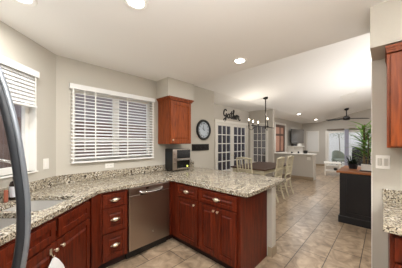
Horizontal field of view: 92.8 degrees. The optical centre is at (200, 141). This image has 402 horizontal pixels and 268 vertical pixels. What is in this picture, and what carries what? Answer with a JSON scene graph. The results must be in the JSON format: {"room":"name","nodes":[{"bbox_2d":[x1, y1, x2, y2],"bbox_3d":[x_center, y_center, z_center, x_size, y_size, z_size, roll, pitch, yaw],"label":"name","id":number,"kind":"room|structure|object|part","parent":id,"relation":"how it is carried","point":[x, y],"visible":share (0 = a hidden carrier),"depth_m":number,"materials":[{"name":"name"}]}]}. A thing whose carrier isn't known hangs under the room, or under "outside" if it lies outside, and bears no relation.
{"room":"kitchen","nodes":[
{"label":"kitchen","id":0,"kind":"room"},
{"bbox_2d":[0,21,55,188],"bbox_3d":[-1.749,0.167,0.333,0.121,2.510,3.900,0,0,-1],"label":"wall","id":1,"kind":"structure","parent":0,"point":[15,46],"depth_m":2.06,"materials":[{"name":"paint"}]},
{"bbox_2d":[0,68,37,178],"bbox_3d":[-1.752,-0.175,1.361,0.122,0.985,1.295,0,0,-1],"label":"window","id":2,"kind":"structure","parent":1,"relation":"in","point":[28,115],"depth_m":1.99,"materials":[{"name":"white paint"}]},
{"bbox_3d":[-1.731,0.309,1.361,0.080,0.015,1.295,0,0,-1],"label":"sill","id":3,"kind":"part","parent":2,"relation":"part of","materials":[{"name":"white paint"}]},
{"bbox_2d":[0,55,39,107],"bbox_3d":[-1.679,-0.530,1.343,0.061,0.375,1.259,0,0,-1],"label":"window blind","id":4,"kind":"object","parent":2,"relation":"attached to","point":[22,90],"visible":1,"depth_m":1.79,"materials":[{"name":"white plastic"}]},
{"bbox_3d":[-1.682,-0.354,1.343,0.046,0.022,1.229,0,0,-1],"label":"rail","id":5,"kind":"part","parent":4,"relation":"part of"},
{"bbox_2d":[0,176,56,201],"bbox_3d":[-1.701,0.456,1.429,0.024,0.103,1.688,0,0,-1],"label":"backsplash","id":6,"kind":"structure","parent":1,"relation":"attached to","point":[40,184],"depth_m":2.02,"materials":[{"name":"stone"}]},
{"bbox_2d":[43,158,48,169],"bbox_3d":[-1.722,0.245,2.130,0.010,0.118,0.076,0,0,-1],"label":"light switch","id":7,"kind":"object","parent":1,"relation":"attached to","point":[45,161],"visible":1,"depth_m":2.13,"materials":[{"name":"white plastic"}]},
{"bbox_2d":[56,55,213,175],"bbox_3d":[-0.812,0.082,3.330,0.120,2.680,3.086,0,0,44],"label":"wall","id":8,"kind":"structure","parent":0,"point":[68,70],"depth_m":2.76,"materials":[{"name":"paint"}]},
{"bbox_2d":[105,163,113,167],"bbox_3d":[-1.301,0.337,2.726,0.009,0.068,0.118,0,0,44],"label":"wall outlet","id":9,"kind":"object","parent":8,"relation":"attached to","point":[107,165],"visible":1,"depth_m":2.72,"materials":[{"name":"white plastic"}]},
{"bbox_2d":[74,90,149,161],"bbox_3d":[-1.256,-0.205,2.848,0.115,0.945,1.155,0,0,44],"label":"window","id":10,"kind":"structure","parent":8,"relation":"in","point":[75,91],"depth_m":2.86,"materials":[{"name":"white paint"}]},
{"bbox_2d":[69,83,154,163],"bbox_3d":[-1.199,-0.225,2.787,0.069,0.993,1.202,0,0,44],"label":"window blind","id":11,"kind":"object","parent":10,"relation":"attached to","point":[71,85],"visible":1,"depth_m":2.69,"materials":[{"name":"white plastic"}]},
{"bbox_3d":[-1.204,0.261,2.792,0.046,0.022,1.172,0,0,44],"label":"rail","id":12,"kind":"part","parent":11,"relation":"part of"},
{"bbox_2d":[57,162,193,183],"bbox_3d":[-0.933,0.456,3.100,0.021,0.103,2.265,0,0,44],"label":"backsplash","id":13,"kind":"structure","parent":8,"relation":"attached to","point":[69,178],"depth_m":2.69,"materials":[{"name":"stone"}]},
{"bbox_2d":[156,96,193,143],"bbox_3d":[-0.444,-0.348,3.348,0.377,0.770,0.532,0,0,44],"label":"upper cabinet","id":14,"kind":"object","parent":8,"relation":"attached to","point":[174,113],"visible":1,"depth_m":3.21,"materials":[{"name":"brown wood"}]},
{"bbox_3d":[-0.444,-0.708,3.348,0.377,0.050,0.532,0,0,44],"label":"crown moulding","id":15,"kind":"part","parent":14,"relation":"part of","materials":[{"name":"brown wood"}]},
{"bbox_3d":[-0.352,-0.348,3.259,0.018,0.770,0.468,0,0,44],"label":"frame","id":16,"kind":"part","parent":14,"relation":"part of","materials":[{"name":"brown wood"}]},
{"bbox_3d":[-0.338,-0.324,3.245,0.020,0.698,0.444,0,0,44],"label":"door","id":17,"kind":"part","parent":14,"relation":"part of","materials":[{"name":"brown wood"}]},
{"bbox_2d":[192,144,208,150],"bbox_3d":[0.015,0.116,4.051,0.075,0.136,0.510,0,0,44],"label":"hook rack","id":18,"kind":"object","parent":8,"relation":"attached to","point":[195,147],"visible":1,"depth_m":4.03,"materials":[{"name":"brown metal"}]},
{"bbox_2d":[196,120,210,139],"bbox_3d":[0.064,-0.258,4.122,0.047,0.444,0.444,0,0,44],"label":"wall clock","id":19,"kind":"object","parent":8,"relation":"attached to","point":[203,128],"visible":1,"depth_m":4.11,"materials":[{"name":"black plastic"}]},
{"bbox_2d":[156,77,193,100],"bbox_3d":[-0.447,-0.890,3.386,0.330,0.295,0.579,0,0,44],"label":"soffit","id":20,"kind":"structure","parent":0,"point":[168,86],"depth_m":3.22,"materials":[{"name":"paint"}]},
{"bbox_2d":[0,0,388,84],"bbox_3d":[-0.282,-1.088,-0.475,6.150,0.100,5.925,0,0,44],"label":"ceiling","id":21,"kind":"structure","parent":0,"point":[193,42],"depth_m":1.78,"materials":[{"name":"paint"}]},
{"bbox_2d":[13,0,37,6],"bbox_3d":[-1.288,-1.033,1.373,0.180,0.010,0.180,0,0,44],"label":"recessed light","id":22,"kind":"object","parent":21,"relation":"in","point":[31,3],"visible":1,"depth_m":1.42,"materials":[{"name":"white plastic"}]},
{"bbox_2d":[123,0,148,10],"bbox_3d":[-0.481,-1.033,1.415,0.180,0.010,0.180,0,0,44],"label":"recessed light","id":23,"kind":"object","parent":21,"relation":"in","point":[139,5],"visible":1,"depth_m":1.44,"materials":[{"name":"white plastic"}]},
{"bbox_2d":[233,57,246,63],"bbox_3d":[0.496,-1.033,2.446,0.180,0.010,0.180,0,0,44],"label":"recessed light","id":24,"kind":"object","parent":21,"relation":"in","point":[241,60],"visible":1,"depth_m":2.43,"materials":[{"name":"white plastic"}]},
{"bbox_2d":[106,165,370,267],"bbox_3d":[3.624,1.447,3.349,8.600,0.050,16.850,0,0,44],"label":"floor","id":25,"kind":"structure","parent":0,"point":[309,233],"depth_m":2.73,"materials":[{"name":"tile"}]},
{"bbox_2d":[0,65,30,267],"bbox_3d":[-1.061,0.547,0.117,1.186,1.750,0.888,0,0,-1],"label":"refrigerator","id":26,"kind":"object","parent":25,"relation":"on","point":[7,109],"visible":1,"depth_m":0.53,"materials":[{"name":"metal"}]},
{"bbox_2d":[0,199,89,267],"bbox_3d":[-1.360,0.985,1.422,0.641,0.874,0.900,0,0,-1],"label":"base cabinet","id":27,"kind":"object","parent":25,"relation":"on","point":[70,243],"visible":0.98,"depth_m":1.48,"materials":[{"name":"brown wood"}]},
{"bbox_3d":[-1.075,1.017,1.210,0.020,0.560,0.429,0,0,-1],"label":"door","id":28,"kind":"part","parent":27,"relation":"part of","materials":[{"name":"brown wood"}]},
{"bbox_2d":[48,249,64,267],"bbox_3d":[-1.050,0.998,1.367,0.035,0.472,0.212,0,0,-1],"label":"dish towel","id":29,"kind":"object","parent":27,"relation":"hanging from","point":[55,262],"visible":1,"depth_m":1.37,"materials":[{"name":"white fabric"}]},
{"bbox_3d":[-1.084,1.017,1.645,0.020,0.560,0.429,0,0,-1],"label":"door","id":30,"kind":"part","parent":27,"relation":"part of","materials":[{"name":"brown wood"}]},
{"bbox_2d":[0,167,285,245],"bbox_3d":[-0.686,0.528,2.026,1.864,0.040,3.473,0,0,44],"label":"countertop","id":31,"kind":"structure","parent":27,"relation":"on","point":[234,183],"depth_m":2.23,"materials":[{"name":"stone"}]},
{"bbox_2d":[0,159,10,163],"bbox_3d":[-1.614,0.319,1.488,0.059,0.377,0.336,0,0,17],"label":"faucet","id":32,"kind":"object","parent":31,"relation":"on","point":[1,160],"visible":0.41,"depth_m":1.55,"materials":[{"name":"silver metal"}]},
{"bbox_2d":[4,190,7,202],"bbox_3d":[-1.641,0.458,1.611,0.044,0.100,0.028,0,0,44],"label":"sponge","id":33,"kind":"object","parent":31,"relation":"on","point":[5,191],"visible":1,"depth_m":1.60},
{"bbox_2d":[9,177,15,200],"bbox_3d":[-1.639,0.385,1.687,0.075,0.245,0.079,0,0,44],"label":"soap bottle","id":34,"kind":"object","parent":31,"relation":"on","point":[11,185],"visible":0.32,"depth_m":1.65,"materials":[{"name":"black plastic"}]},
{"bbox_2d":[0,200,65,243],"bbox_3d":[-1.371,0.636,1.387,0.434,0.174,0.834,0,0,-1],"label":"sink","id":35,"kind":"object","parent":31,"relation":"in","point":[36,205],"visible":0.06,"depth_m":1.78,"materials":[{"name":"metal"}]},
{"bbox_3d":[-1.367,0.636,1.174,0.434,0.174,0.409,0,0,-1],"label":"bowl","id":36,"kind":"part","parent":35,"relation":"part of","materials":[{"name":"metal"}]},
{"bbox_3d":[-1.376,0.636,1.599,0.434,0.174,0.409,0,0,-1],"label":"bowl","id":37,"kind":"part","parent":35,"relation":"part of","materials":[{"name":"metal"}]},
{"bbox_2d":[165,148,190,171],"bbox_3d":[-0.402,0.315,3.434,0.268,0.385,0.402,0,0,44],"label":"toaster oven","id":38,"kind":"object","parent":31,"relation":"on","point":[175,158],"visible":1,"depth_m":3.33,"materials":[{"name":"silver plastic"}]},
{"bbox_3d":[-0.555,0.242,3.305,0.165,0.130,0.003,0,0,44],"label":"panel","id":39,"kind":"part","parent":38,"relation":"part of","materials":[{"name":"black metal"}]},
{"bbox_3d":[-0.338,0.307,3.375,0.020,0.360,0.400,0,0,44],"label":"frame","id":40,"kind":"part","parent":38,"relation":"part of","materials":[{"name":"metal"}]},
{"bbox_2d":[89,194,99,267],"bbox_3d":[-1.394,0.985,2.087,0.700,0.874,0.385,0,0,44],"label":"base cabinet","id":41,"kind":"object","parent":25,"relation":"on","point":[94,216],"visible":0.25,"depth_m":1.97,"materials":[{"name":"brown wood"}]},
{"bbox_2d":[98,189,126,267],"bbox_3d":[-1.175,0.985,2.351,0.651,0.874,0.300,0,0,44],"label":"base cabinet","id":42,"kind":"object","parent":25,"relation":"on","point":[113,204],"visible":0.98,"depth_m":2.13,"materials":[{"name":"brown wood"}]},
{"bbox_3d":[-0.968,1.155,2.153,0.020,0.285,0.264,0,0,44],"label":"drawer","id":43,"kind":"part","parent":42,"relation":"part of","materials":[{"name":"brown wood"}]},
{"bbox_3d":[-0.968,0.867,2.153,0.020,0.260,0.264,0,0,44],"label":"drawer","id":44,"kind":"part","parent":42,"relation":"part of","materials":[{"name":"brown wood"}]},
{"bbox_3d":[-0.968,0.649,2.153,0.020,0.145,0.264,0,0,44],"label":"drawer","id":45,"kind":"part","parent":42,"relation":"part of","materials":[{"name":"brown wood"}]},
{"bbox_2d":[126,181,168,258],"bbox_3d":[-0.846,0.988,2.662,0.655,0.868,0.592,0,0,44],"label":"dishwasher","id":46,"kind":"object","parent":25,"relation":"on","point":[147,205],"visible":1,"depth_m":2.43,"materials":[{"name":"silver metal"}]},
{"bbox_3d":[-0.705,1.369,2.527,0.015,0.105,0.588,0,0,44],"label":"toe panel","id":47,"kind":"part","parent":46,"relation":"part of","materials":[{"name":"black plastic"}]},
{"bbox_3d":[-0.660,0.599,2.484,0.046,0.089,0.588,0,0,44],"label":"control panel","id":48,"kind":"part","parent":46,"relation":"part of","materials":[{"name":"metal"}]},
{"bbox_3d":[-0.626,0.622,2.458,0.054,0.046,0.347,0,0,44],"label":"handle","id":49,"kind":"part","parent":46,"relation":"part of","materials":[{"name":"silver metal"}]},
{"bbox_2d":[166,181,180,241],"bbox_3d":[-0.398,0.985,3.104,0.730,0.874,0.648,0,0,44],"label":"base cabinet","id":50,"kind":"object","parent":25,"relation":"on","point":[172,184],"visible":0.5,"depth_m":2.71,"materials":[{"name":"brown wood"}]},
{"bbox_2d":[177,182,202,254],"bbox_3d":[0.014,0.985,2.699,0.425,0.874,0.651,0,0,44],"label":"base cabinet","id":51,"kind":"object","parent":25,"relation":"on","point":[187,195],"visible":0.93,"depth_m":2.47,"materials":[{"name":"brown wood"}]},
{"bbox_3d":[-0.184,0.649,2.493,0.389,0.145,0.020,0,0,44],"label":"drawer","id":52,"kind":"part","parent":51,"relation":"part of","materials":[{"name":"brown wood"}]},
{"bbox_3d":[-0.184,1.017,2.493,0.389,0.560,0.020,0,0,44],"label":"door","id":53,"kind":"part","parent":51,"relation":"part of","materials":[{"name":"brown wood"}]},
{"bbox_2d":[199,187,266,267],"bbox_3d":[0.383,0.985,2.350,0.587,0.874,0.657,0,0,44],"label":"base cabinet","id":54,"kind":"object","parent":25,"relation":"on","point":[218,211],"depth_m":2.12,"materials":[{"name":"brown wood"}]},
{"bbox_3d":[0.079,1.017,2.241,0.263,0.560,0.020,0,0,44],"label":"door","id":55,"kind":"part","parent":54,"relation":"part of","materials":[{"name":"brown wood"}]},
{"bbox_3d":[0.176,0.649,2.148,0.532,0.145,0.020,0,0,44],"label":"drawer","id":56,"kind":"part","parent":54,"relation":"part of","materials":[{"name":"brown wood"}]},
{"bbox_3d":[0.273,1.017,2.055,0.263,0.560,0.020,0,0,44],"label":"door","id":57,"kind":"part","parent":54,"relation":"part of","materials":[{"name":"brown wood"}]},
{"bbox_3d":[0.606,0.985,2.171,0.018,0.874,0.606,0,0,44],"label":"end panel","id":58,"kind":"part","parent":54,"relation":"part of","materials":[{"name":"brown wood"}]},
{"bbox_2d":[236,157,252,173],"bbox_3d":[1.156,0.894,4.719,0.429,1.069,0.485,0,0,44],"label":"dining chair","id":59,"kind":"object","parent":25,"relation":"on","point":[237,158],"visible":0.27,"depth_m":4.57,"materials":[{"name":"beige wood"}]},
{"bbox_2d":[231,162,286,189],"bbox_3d":[1.723,1.040,5.433,0.970,0.765,1.670,0,0,44],"label":"dining table","id":60,"kind":"object","parent":25,"relation":"on","point":[262,168],"visible":0.42,"depth_m":5.09,"materials":[{"name":"brown wood"}]},
{"bbox_2d":[274,157,284,201],"bbox_3d":[1.795,0.894,4.775,0.485,1.069,0.429,0,0,44],"label":"dining chair","id":61,"kind":"object","parent":25,"relation":"on","point":[278,164],"visible":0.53,"depth_m":4.66,"materials":[{"name":"beige paint"}]},
{"bbox_3d":[1.781,0.909,4.526,0.128,1.039,0.049,0,0,44],"label":"leg","id":62,"kind":"part","parent":61,"relation":"part of","materials":[{"name":"beige paint"}]},
{"bbox_3d":[2.043,0.909,4.800,0.128,1.039,0.049,0,0,44],"label":"leg","id":63,"kind":"part","parent":61,"relation":"part of","materials":[{"name":"beige paint"}]},
{"bbox_2d":[272,155,293,196],"bbox_3d":[2.259,0.894,5.259,0.485,1.069,0.429,0,0,44],"label":"dining chair","id":64,"kind":"object","parent":25,"relation":"on","point":[288,168],"visible":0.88,"depth_m":5.15,"materials":[{"name":"beige paint"}]},
{"bbox_3d":[2.244,0.909,5.010,0.128,1.039,0.049,0,0,44],"label":"leg","id":65,"kind":"part","parent":64,"relation":"part of","materials":[{"name":"beige paint"}]},
{"bbox_3d":[2.507,0.909,5.284,0.128,1.039,0.049,0,0,44],"label":"leg","id":66,"kind":"part","parent":64,"relation":"part of","materials":[{"name":"beige paint"}]},
{"bbox_2d":[264,152,316,180],"bbox_3d":[3.544,0.937,7.760,1.919,0.970,0.430,0,0,44],"label":"kitchen island","id":67,"kind":"object","parent":25,"relation":"on","point":[302,168],"depth_m":7.28,"materials":[{"name":"paint"}]},
{"bbox_2d":[264,152,316,154],"bbox_3d":[3.544,0.472,7.760,1.919,0.040,0.430,0,0,44],"label":"countertop","id":68,"kind":"structure","parent":67,"relation":"on","point":[264,152],"depth_m":7.39,"materials":[{"name":"white paint"}]},
{"bbox_3d":[3.405,1.362,7.628,1.901,0.120,0.012,0,0,44],"label":"trim","id":69,"kind":"part","parent":67,"relation":"part of","materials":[{"name":"beige tile"}]},
{"bbox_3d":[4.256,0.957,7.174,0.020,0.930,0.230,0,0,44],"label":"panel","id":70,"kind":"part","parent":67,"relation":"part of","materials":[{"name":"paint"}]},
{"bbox_2d":[287,146,304,152],"bbox_3d":[5.344,0.827,10.737,0.399,1.190,1.640,0,0,44],"label":"fireplace mantel","id":71,"kind":"object","parent":25,"relation":"on","point":[294,149],"visible":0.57,"depth_m":10.31,"materials":[{"name":"white paint"}]},
{"bbox_2d":[324,161,340,174],"bbox_3d":[5.645,1.152,8.233,0.600,0.541,0.700,0,0,32],"label":"side table","id":72,"kind":"object","parent":25,"relation":"on","point":[325,162],"visible":0.84,"depth_m":8.15,"materials":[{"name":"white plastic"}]},
{"bbox_2d":[336,165,370,228],"bbox_3d":[3.455,0.967,3.115,1.920,0.910,1.030,0,0,44],"label":"kitchen island","id":73,"kind":"object","parent":25,"relation":"on","point":[355,185],"visible":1,"depth_m":3.26,"materials":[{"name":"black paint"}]},
{"bbox_2d":[345,155,362,168],"bbox_3d":[2.896,0.370,3.633,0.315,0.283,0.291,0,0,8],"label":"potted plant","id":74,"kind":"object","parent":73,"relation":"on","point":[352,164],"visible":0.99,"depth_m":3.60,"materials":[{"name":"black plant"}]},
{"bbox_3d":[2.886,0.462,3.634,0.160,0.100,0.160,0,0,44],"label":"pot","id":75,"kind":"part","parent":74,"relation":"part of","materials":[{"name":"black ceramic"}]},
{"bbox_3d":[3.124,0.924,2.773,1.825,0.755,0.012,0,0,44],"label":"panel trim","id":76,"kind":"part","parent":73,"relation":"part of","materials":[{"name":"black paint"}]},
{"bbox_2d":[344,121,370,171],"bbox_3d":[2.944,0.032,3.301,0.821,0.959,0.686,0,0,44],"label":"potted plant","id":77,"kind":"object","parent":73,"relation":"on","point":[366,167],"visible":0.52,"depth_m":3.33,"materials":[{"name":"green plant"}]},
{"bbox_3d":[3.016,0.443,3.231,0.475,0.113,0.180,0,0,44],"label":"pot","id":78,"kind":"part","parent":77,"relation":"part of","materials":[{"name":"white ceramic"}]},
{"bbox_2d":[388,233,401,267],"bbox_3d":[1.648,0.985,1.107,0.800,0.874,0.651,0,0,44],"label":"base cabinet","id":79,"kind":"object","parent":25,"relation":"on","point":[394,241],"visible":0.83,"depth_m":1.16,"materials":[{"name":"brown wood"}]},
{"bbox_2d":[383,201,401,235],"bbox_3d":[1.654,0.528,1.118,0.858,0.040,0.694,0,0,44],"label":"countertop","id":80,"kind":"structure","parent":79,"relation":"on","point":[392,211],"depth_m":1.28,"materials":[{"name":"stone"}]},
{"bbox_3d":[1.310,0.649,1.036,0.370,0.145,0.020,0,0,44],"label":"drawer","id":81,"kind":"part","parent":79,"relation":"part of","materials":[{"name":"brown wood"}]},
{"bbox_3d":[1.310,1.017,1.036,0.370,0.560,0.020,0,0,44],"label":"door","id":82,"kind":"part","parent":79,"relation":"part of","materials":[{"name":"brown wood"}]},
{"bbox_2d":[214,104,301,168],"bbox_3d":[2.972,0.107,8.638,0.120,2.630,9.814,0,0,44],"label":"wall","id":83,"kind":"structure","parent":0,"point":[290,125],"depth_m":7.75,"materials":[{"name":"paint"}]},
{"bbox_2d":[214,119,247,173],"bbox_3d":[1.074,0.362,6.630,0.158,2.120,2.000,0,0,44],"label":"door","id":84,"kind":"structure","parent":83,"relation":"in","point":[231,124],"depth_m":6.51,"materials":[{"name":"white paint"}]},
{"bbox_2d":[223,109,240,120],"bbox_3d":[1.075,-0.878,6.554,0.042,0.458,1.018,0,0,44],"label":"script sign","id":85,"kind":"object","parent":83,"relation":"attached to","point":[235,117],"visible":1,"depth_m":6.49,"materials":[{"name":"black plastic"}]},
{"bbox_2d":[274,122,286,152],"bbox_3d":[3.971,-0.168,9.594,0.140,1.540,1.490,0,0,44],"label":"window","id":86,"kind":"structure","parent":83,"relation":"in","point":[279,128],"depth_m":9.62,"materials":[{"name":"white paint"}]},
{"bbox_3d":[3.942,-0.128,9.622,0.030,1.180,1.010,0,0,44],"label":"shutter panel","id":87,"kind":"part","parent":86,"relation":"part of","materials":[{"name":"brown wood"}]},
{"bbox_3d":[3.939,-0.163,9.625,0.050,1.370,1.250,0,0,44],"label":"shutter frame","id":88,"kind":"part","parent":86,"relation":"part of","materials":[{"name":"brown wood"}]},
{"bbox_2d":[291,129,303,142],"bbox_3d":[5.359,-0.318,10.814,1.440,0.770,0.233,0,0,-37],"label":"television","id":89,"kind":"object","parent":83,"relation":"attached to","point":[297,135],"visible":1,"depth_m":10.69,"materials":[{"name":"black plastic"}]},
{"bbox_2d":[249,109,273,176],"bbox_3d":[2.225,0.107,7.092,0.940,2.630,0.120,0,0,44],"label":"wall","id":90,"kind":"structure","parent":0,"point":[256,116],"depth_m":6.83,"materials":[{"name":"paint"}]},
{"bbox_2d":[250,123,267,162],"bbox_3d":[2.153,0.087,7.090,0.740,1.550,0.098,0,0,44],"label":"door","id":91,"kind":"structure","parent":90,"relation":"in","point":[252,133],"depth_m":7.16,"materials":[{"name":"white paint"}]},
{"bbox_2d":[214,92,318,123],"bbox_3d":[3.020,-1.208,7.995,1.040,0.100,10.875,0,0,44],"label":"ceiling","id":92,"kind":"structure","parent":0,"point":[219,99],"depth_m":6.28,"materials":[{"name":"paint"}]},
{"bbox_2d":[194,33,371,121],"bbox_3d":[6.078,-2.100,5.065,7.430,1.883,10.875,0,0,44],"label":"ceiling","id":93,"kind":"structure","parent":0,"point":[312,84],"depth_m":4.65,"materials":[{"name":"paint"}]},
{"bbox_2d":[248,97,272,129],"bbox_3d":[1.710,-0.788,5.389,1.338,0.953,0.268,0,0,-42],"label":"chandelier","id":94,"kind":"object","parent":93,"relation":"hanging from","point":[265,98],"visible":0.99,"depth_m":5.39,"materials":[{"name":"brown metal"}]},
{"bbox_2d":[327,108,369,120],"bbox_3d":[6.569,-1.275,8.733,1.644,0.580,1.510,0,0,44],"label":"ceiling fan","id":95,"kind":"object","parent":93,"relation":"hanging from","point":[346,117],"visible":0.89,"depth_m":8.74,"materials":[{"name":"black plastic"}]},
{"bbox_2d":[341,92,358,100],"bbox_3d":[5.291,-1.617,6.800,0.431,0.114,0.840,0,0,44],"label":"ceiling vent","id":96,"kind":"object","parent":93,"relation":"attached to","point":[342,97],"visible":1,"depth_m":6.80,"materials":[{"name":"white plastic"}]},
{"bbox_2d":[267,59,401,267],"bbox_3d":[1.730,0.192,1.611,5.930,2.460,0.120,0,0,44],"label":"wall","id":97,"kind":"structure","parent":0,"point":[391,178],"depth_m":1.68,"materials":[{"name":"paint"}]},
{"bbox_2d":[268,244,276,257],"bbox_3d":[0.255,1.365,3.028,1.838,0.115,0.134,0,0,44],"label":"baseboard","id":98,"kind":"structure","parent":97,"relation":"attached to","point":[272,251],"depth_m":2.37,"materials":[{"name":"beige tile"}]},
{"bbox_2d":[371,61,371,267],"bbox_3d":[1.574,0.350,1.760,0.006,2.144,0.134,0,0,44],"label":"trim","id":99,"kind":"structure","parent":97,"relation":"attached to","point":[371,61],"depth_m":1.71,"materials":[{"name":"white paint"}]},
{"bbox_2d":[376,155,389,168],"bbox_3d":[1.580,0.176,1.663,0.092,0.118,0.010,0,0,44],"label":"light switch","id":100,"kind":"object","parent":97,"relation":"attached to","point":[382,161],"visible":1,"depth_m":1.66,"materials":[{"name":"white plastic"}]},
{"bbox_2d":[382,188,401,202],"bbox_3d":[1.886,0.456,1.363,0.862,0.102,0.021,0,0,44],"label":"backsplash","id":101,"kind":"structure","parent":97,"relation":"attached to","point":[390,195],"depth_m":1.61,"materials":[{"name":"stone"}]},
{"bbox_2d":[385,42,401,147],"bbox_3d":[1.758,-0.330,1.244,0.810,0.747,0.361,0,0,44],"label":"upper cabinet","id":102,"kind":"object","parent":97,"relation":"attached to","point":[393,52],"visible":1,"depth_m":1.38,"materials":[{"name":"brown wood"}]},
{"bbox_3d":[1.764,-0.678,1.249,0.810,0.050,0.346,0,0,44],"label":"crown moulding","id":103,"kind":"part","parent":102,"relation":"part of","materials":[{"name":"brown wood"}]},
{"bbox_3d":[1.524,-0.305,1.274,0.370,0.675,0.020,0,0,44],"label":"door","id":104,"kind":"part","parent":102,"relation":"part of","materials":[{"name":"brown wood"}]},
{"bbox_2d":[302,109,370,163],"bbox_3d":[9.437,-0.828,9.322,8.470,4.500,0.120,0,0,44],"label":"wall","id":105,"kind":"structure","parent":0,"point":[323,126],"depth_m":11.16,"materials":[{"name":"paint"}]},
{"bbox_2d":[306,131,318,151],"bbox_3d":[6.857,-0.023,11.747,0.690,1.270,0.082,0,0,44],"label":"window","id":106,"kind":"structure","parent":105,"relation":"in","point":[306,131],"depth_m":11.87,"materials":[{"name":"white paint"}]},
{"bbox_2d":[308,132,317,150],"bbox_3d":[6.850,-0.023,11.739,0.570,1.150,0.006,0,0,44],"label":"roller shade","id":107,"kind":"object","parent":106,"relation":"attached to","point":[312,136],"visible":1,"depth_m":11.72,"materials":[{"name":"white fabric"}]},
{"bbox_2d":[325,130,370,166],"bbox_3d":[8.131,0.382,10.546,2.150,2.080,0.160,0,0,44],"label":"door","id":108,"kind":"structure","parent":105,"relation":"in","point":[336,131],"depth_m":11.17,"materials":[{"name":"white paint"}]},
{"bbox_2d":[370,0,401,60],"bbox_3d":[2.567,-0.880,0.497,3.180,0.316,0.330,0,0,44],"label":"wall","id":109,"kind":"structure","parent":0,"point":[385,17],"depth_m":1.42,"materials":[{"name":"paint"}]},
{"label":"outside","id":110,"kind":"structure","parent":0,"visible":0},
{"bbox_3d":[4.090,1.552,7.160,20.000,0.140,32.000,0,0,44],"label":"ground","id":111,"kind":"structure","parent":110,"visible":0},
{"bbox_2d":[0,116,145,167],"bbox_3d":[-6.275,0.452,2.441,0.040,2.060,18.843,0,0,44],"label":"fence","id":112,"kind":"object","parent":111,"relation":"on","point":[4,150],"visible":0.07,"depth_m":5.66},
{"bbox_2d":[0,94,145,124],"bbox_3d":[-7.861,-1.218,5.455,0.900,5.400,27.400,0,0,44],"label":"house","id":113,"kind":"structure","parent":111,"relation":"on","point":[17,107],"depth_m":8.96,"materials":[{"name":"brown wood"}]},
{"bbox_2d":[218,126,243,169],"bbox_3d":[1.584,0.002,10.254,0.100,2.960,9.000,0,0,44],"label":"wall","id":114,"kind":"structure","parent":111,"relation":"on","point":[219,127],"depth_m":10.10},
{"bbox_2d":[331,150,344,164],"bbox_3d":[8.451,1.006,11.729,0.760,0.950,0.600,0,0,5],"label":"armchair","id":115,"kind":"object","parent":111,"relation":"on","point":[337,155],"visible":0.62,"depth_m":11.90,"materials":[{"name":"green fabric"}]},
{"bbox_3d":[8.450,1.101,11.719,0.600,0.120,0.580,0,0,5],"label":"seat","id":116,"kind":"part","parent":115,"relation":"part of","materials":[{"name":"green fabric"}]},
{"bbox_2d":[329,132,358,150],"bbox_3d":[9.367,0.264,12.681,2.686,2.439,1.428,0,0,44],"label":"tree","id":117,"kind":"object","parent":111,"relation":"on","point":[355,132],"visible":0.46,"depth_m":12.79,"materials":[{"name":"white plant"}]},
{"bbox_2d":[329,132,369,162],"bbox_3d":[10.436,-0.248,13.060,9.000,3.460,0.100,0,0,44],"label":"wall","id":118,"kind":"structure","parent":111,"relation":"on","point":[333,142],"depth_m":13.46,"materials":[{"name":"paint"}]},
{"bbox_2d":[352,148,369,165],"bbox_3d":[9.415,0.911,11.200,0.900,1.140,0.520,0,0,44],"label":"grill","id":119,"kind":"object","parent":111,"relation":"on","point":[353,150],"visible":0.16,"depth_m":11.08,"materials":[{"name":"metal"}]},
{"bbox_3d":[9.415,0.602,11.200,0.860,0.520,0.520,0,0,44],"label":"lid","id":120,"kind":"part","parent":119,"relation":"part of","materials":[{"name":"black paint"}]},
{"bbox_3d":[8.191,-0.728,10.385,0.260,0.040,0.070,0,0,44],"label":"door track cover","id":121,"kind":"object","parent":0,"visible":0},
{"bbox_2d":[345,129,348,165],"bbox_3d":[8.001,0.347,10.512,0.190,2.090,0.052,0,0,44],"label":"vertical blind","id":122,"kind":"object","parent":121,"relation":"hanging from","point":[346,130],"visible":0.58,"depth_m":10.51,"materials":[{"name":"white fabric"}]}
]}

